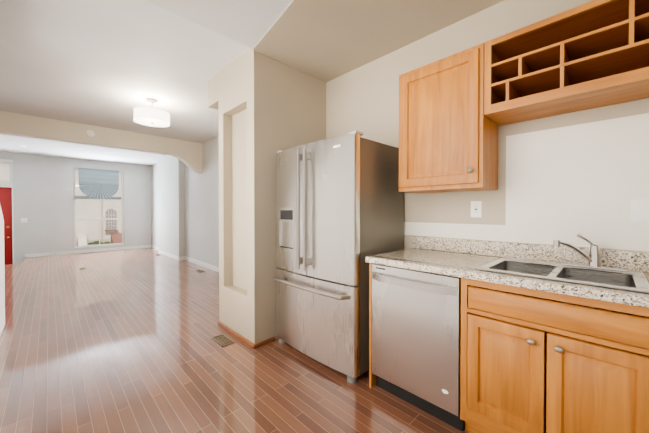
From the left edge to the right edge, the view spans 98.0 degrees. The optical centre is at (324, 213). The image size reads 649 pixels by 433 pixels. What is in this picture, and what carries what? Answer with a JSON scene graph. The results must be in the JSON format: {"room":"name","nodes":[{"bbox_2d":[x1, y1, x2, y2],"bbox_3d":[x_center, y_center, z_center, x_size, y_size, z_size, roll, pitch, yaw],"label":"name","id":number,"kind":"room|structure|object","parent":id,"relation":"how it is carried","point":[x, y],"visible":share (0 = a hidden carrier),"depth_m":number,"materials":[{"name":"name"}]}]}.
{"room":"kitchen","nodes":[
{"label":"kitchen","id":0,"kind":"room"},
{"bbox_2d":[0,206,4,335],"bbox_3d":[-1.142,-0.127,0.573,0.130,2.700,6.800,-1,1,-44],"label":"wall","id":1,"kind":"structure","parent":0,"point":[2,294],"depth_m":2.90,"materials":[{"name":"white paint"}]},
{"bbox_2d":[0,152,150,263],"bbox_3d":[-7.259,-0.060,8.033,4.320,3.000,0.220,-1,1,-44],"label":"wall","id":2,"kind":"structure","parent":0,"point":[43,201],"depth_m":7.76,"materials":[{"name":"grey paint"}]},
{"bbox_2d":[0,162,11,182],"bbox_3d":[-8.328,-1.033,6.942,0.846,0.520,0.052,-1,1,-44],"label":"transom window","id":3,"kind":"structure","parent":2,"relation":"in","point":[6,168],"depth_m":7.17,"materials":[{"name":"clear glass"}]},
{"bbox_2d":[0,187,12,264],"bbox_3d":[-8.300,0.337,6.928,0.840,2.000,0.122,-1,1,-44],"label":"front door","id":4,"kind":"structure","parent":2,"relation":"in","point":[6,199],"depth_m":7.17,"materials":[{"name":"red paint"}]},
{"bbox_2d":[0,159,13,263],"bbox_3d":[-8.269,-0.012,6.885,0.918,2.710,0.012,-1,1,-44],"label":"door frame","id":5,"kind":"structure","parent":2,"relation":"attached to","point":[6,184],"depth_m":7.18,"materials":[{"name":"white wood"}]},
{"bbox_2d":[21,218,27,222],"bbox_3d":[-7.811,0.175,7.334,0.120,0.115,0.012,-1,1,-44],"label":"double light switch","id":6,"kind":"object","parent":2,"relation":"attached to","point":[24,220],"visible":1,"depth_m":7.34,"materials":[{"name":"white plastic"}]},
{"bbox_2d":[25,245,150,257],"bbox_3d":[-6.776,1.091,8.354,2.880,0.090,0.014,-1,1,-44],"label":"baseboard","id":7,"kind":"structure","parent":2,"relation":"attached to","point":[143,246],"depth_m":8.17,"materials":[{"name":"white wood"}]},
{"bbox_2d":[73,168,123,247],"bbox_3d":[-6.745,-0.162,8.465,1.178,2.263,0.118,-1,1,-44],"label":"window","id":8,"kind":"structure","parent":2,"relation":"in","point":[104,218],"depth_m":8.46,"materials":[{"name":"clear glass"}]},
{"bbox_2d":[74,168,121,198],"bbox_3d":[-6.679,-0.856,8.361,1.100,0.925,0.106,-1,1,-44],"label":"curtain","id":9,"kind":"object","parent":8,"relation":"attached to","point":[98,184],"visible":1,"depth_m":8.36,"materials":[{"name":"fabric"}]},
{"bbox_2d":[0,0,249,165],"bbox_3d":[-4.293,-1.586,4.979,4.320,0.120,8.670,-1,1,-44],"label":"ceiling","id":10,"kind":"structure","parent":0,"point":[112,64],"depth_m":2.92,"materials":[{"name":"paint"}]},
{"bbox_2d":[0,110,202,173],"bbox_3d":[-4.170,-1.200,4.858,4.000,0.650,0.180,-1,1,-44],"label":"arch","id":11,"kind":"object","parent":10,"relation":"attached to","point":[189,154],"visible":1,"depth_m":4.95,"materials":[{"name":"beige paint"}]},
{"bbox_2d":[86,130,94,136],"bbox_3d":[-4.023,-1.380,4.848,0.124,0.124,0.038,-1,1,-44],"label":"smoke detector","id":12,"kind":"object","parent":11,"relation":"attached to","point":[90,133],"visible":1,"depth_m":4.84,"materials":[{"name":"white plastic"}]},
{"bbox_2d":[134,98,169,126],"bbox_3d":[-2.288,-1.348,3.745,0.410,0.328,0.410,-1,1,-44],"label":"drum ceiling light","id":13,"kind":"object","parent":10,"relation":"attached to","point":[151,116],"visible":1,"depth_m":3.64,"materials":[{"name":"white metal"}]},
{"bbox_2d":[208,74,218,109],"bbox_3d":[-0.838,-1.365,3.512,1.110,0.290,0.280,-1,1,-44],"label":"stub","id":14,"kind":"object","parent":10,"relation":"attached to","point":[213,103],"visible":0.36,"depth_m":3.13,"materials":[{"name":"paint"}]},
{"bbox_2d":[159,155,184,256],"bbox_3d":[-4.142,-0.205,7.602,0.140,2.700,1.750,-1,1,-44],"label":"wall","id":15,"kind":"structure","parent":0,"point":[171,204],"depth_m":7.30,"materials":[{"name":"grey paint"}]},
{"bbox_2d":[158,249,179,260],"bbox_3d":[-4.192,1.100,7.558,0.014,0.090,1.764,-1,1,-44],"label":"baseboard","id":16,"kind":"structure","parent":15,"relation":"attached to","point":[161,252],"depth_m":7.45,"materials":[{"name":"white wood"}]},
{"bbox_2d":[151,136,218,266],"bbox_3d":[-3.060,-0.070,6.710,0.160,2.950,7.940,-1,1,-44],"label":"wall","id":17,"kind":"structure","parent":0,"point":[201,217],"depth_m":6.26,"materials":[{"name":"grey paint"}]},
{"bbox_2d":[183,256,218,271],"bbox_3d":[-1.926,1.124,5.420,0.040,0.090,4.490,-1,1,-44],"label":"baseboard","id":18,"kind":"structure","parent":17,"relation":"attached to","point":[208,266],"depth_m":6.22,"materials":[{"name":"white wood"}]},
{"bbox_2d":[0,248,469,432],"bbox_3d":[-2.606,1.318,3.283,4.320,0.250,13.100,-1,1,-44],"label":"floor","id":19,"kind":"structure","parent":0,"point":[118,341],"depth_m":2.21,"materials":[{"name":"brown wood"}]},
{"bbox_2d":[211,334,234,346],"bbox_3d":[-0.965,1.196,2.669,0.120,0.006,0.250,-1,1,-44],"label":"floor vent","id":20,"kind":"object","parent":19,"relation":"in","point":[222,340],"visible":1,"depth_m":2.66,"materials":[{"name":"beige metal"}]},
{"bbox_2d":[273,130,403,383],"bbox_3d":[0.080,0.306,2.505,0.764,1.790,0.960,-1,1,-44],"label":"fridge","id":21,"kind":"object","parent":19,"relation":"on","point":[339,209],"visible":0.96,"depth_m":2.16,"materials":[{"name":"grey metal"}]},
{"bbox_2d":[369,263,375,387],"bbox_3d":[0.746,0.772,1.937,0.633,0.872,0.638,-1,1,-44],"label":"end panel","id":22,"kind":"object","parent":19,"relation":"on","point":[372,378],"depth_m":1.95,"materials":[{"name":"brown wood"}]},
{"bbox_2d":[372,263,464,431],"bbox_3d":[0.720,0.775,1.921,0.662,0.866,0.580,-1,1,-44],"label":"dishwasher","id":23,"kind":"object","parent":19,"relation":"on","point":[416,332],"visible":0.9,"depth_m":1.69,"materials":[{"name":"grey metal"}]},
{"bbox_2d":[460,278,648,432],"bbox_3d":[1.353,0.778,1.316,0.633,0.872,1.162,-1,1,-44],"label":"base cabinet","id":24,"kind":"object","parent":19,"relation":"on","point":[531,365],"depth_m":1.24,"materials":[{"name":"brown wood"}]},
{"bbox_2d":[365,236,648,307],"bbox_3d":[1.141,0.267,1.518,0.657,0.141,1.796,-1,1,-44],"label":"countertop","id":25,"kind":"structure","parent":24,"relation":"on","point":[464,258],"depth_m":1.65,"materials":[{"name":"stone"}]},
{"bbox_2d":[477,257,648,315],"bbox_3d":[1.206,0.384,1.460,0.510,0.187,0.610,-1,1,-44],"label":"sink","id":26,"kind":"object","parent":25,"relation":"in","point":[635,281],"visible":0.46,"depth_m":1.45,"materials":[{"name":"silver metal"}]},
{"bbox_2d":[553,234,628,271],"bbox_3d":[1.371,0.199,1.456,0.219,0.183,0.277,-1,1,-44],"label":"faucet","id":27,"kind":"object","parent":25,"relation":"on","point":[592,258],"visible":1,"depth_m":1.48,"materials":[{"name":"silver metal"}]},
{"bbox_2d":[218,48,325,343],"bbox_3d":[-0.428,-0.032,3.221,1.270,2.950,0.730,-1,1,-44],"label":"wall column","id":28,"kind":"structure","parent":0,"point":[269,107],"depth_m":2.73,"materials":[{"name":"paint"}]},
{"bbox_2d":[218,321,274,347],"bbox_3d":[-0.807,1.180,2.852,0.228,0.035,0.748,-1,1,-44],"label":"baseboard","id":29,"kind":"structure","parent":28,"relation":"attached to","point":[244,339],"depth_m":2.64,"materials":[{"name":"brown wood"}]},
{"bbox_2d":[145,0,503,81],"bbox_3d":[0.353,-1.508,0.222,4.320,0.172,4.630,-1,1,-44],"label":"ceiling","id":30,"kind":"structure","parent":0,"point":[325,40],"depth_m":2.15,"materials":[{"name":"paint"}]},
{"bbox_2d":[326,0,648,251],"bbox_3d":[1.766,-0.014,1.618,0.372,2.950,4.630,-1,1,-44],"label":"wall","id":31,"kind":"structure","parent":0,"point":[568,177],"depth_m":1.82,"materials":[{"name":"paint"}]},
{"bbox_2d":[399,43,497,193],"bbox_3d":[0.854,-0.598,2.003,0.379,0.870,0.575,-1,1,-44],"label":"upper cabinet","id":32,"kind":"object","parent":31,"relation":"attached to","point":[448,135],"visible":0.98,"depth_m":1.85,"materials":[{"name":"brown wood"}]},
{"bbox_2d":[471,201,481,216],"bbox_3d":[1.093,-0.032,2.034,0.008,0.117,0.072,-1,1,-44],"label":"outlet","id":33,"kind":"object","parent":31,"relation":"attached to","point":[476,208],"visible":1,"depth_m":2.03,"materials":[{"name":"white plastic"}]},
{"bbox_2d":[484,0,648,125],"bbox_3d":[1.483,-0.810,1.396,0.325,0.434,1.160,-1,1,-44],"label":"cubby shelf","id":34,"kind":"object","parent":31,"relation":"attached to","point":[592,54],"visible":1,"depth_m":1.50,"materials":[{"name":"brown wood"}]},
{"label":"outside","id":35,"kind":"structure","parent":0,"visible":0},
{"bbox_3d":[-16.074,1.768,19.944,45.000,0.280,29.050,-1,1,-44],"label":"street","id":36,"kind":"object","parent":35,"visible":0},
{"bbox_2d":[0,164,121,245],"bbox_3d":[-11.633,-4.131,15.331,45.000,11.620,0.560,-1,1,-44],"label":"facade","id":37,"kind":"object","parent":36,"relation":"on","point":[85,208],"depth_m":14.81,"materials":[{"name":"paint"}]},
{"bbox_2d":[77,233,86,245],"bbox_3d":[-12.018,1.354,13.996,0.340,0.680,1.120,-1,1,-44],"label":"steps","id":38,"kind":"structure","parent":36,"relation":"on","point":[80,236],"depth_m":14.01,"materials":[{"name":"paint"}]},
{"bbox_2d":[87,241,110,244],"bbox_3d":[-11.599,1.552,14.541,0.964,0.306,0.570,-1,1,-44],"label":"planting","id":39,"kind":"object","parent":36,"relation":"on","point":[94,243],"depth_m":14.46,"materials":[{"name":"green plant"}]},
{"bbox_2d":[111,233,121,242],"bbox_3d":[-10.969,1.382,15.070,0.600,0.600,1.050,-1,1,-44],"label":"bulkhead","id":40,"kind":"object","parent":36,"relation":"on","point":[113,236],"depth_m":15.04,"materials":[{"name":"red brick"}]}
]}

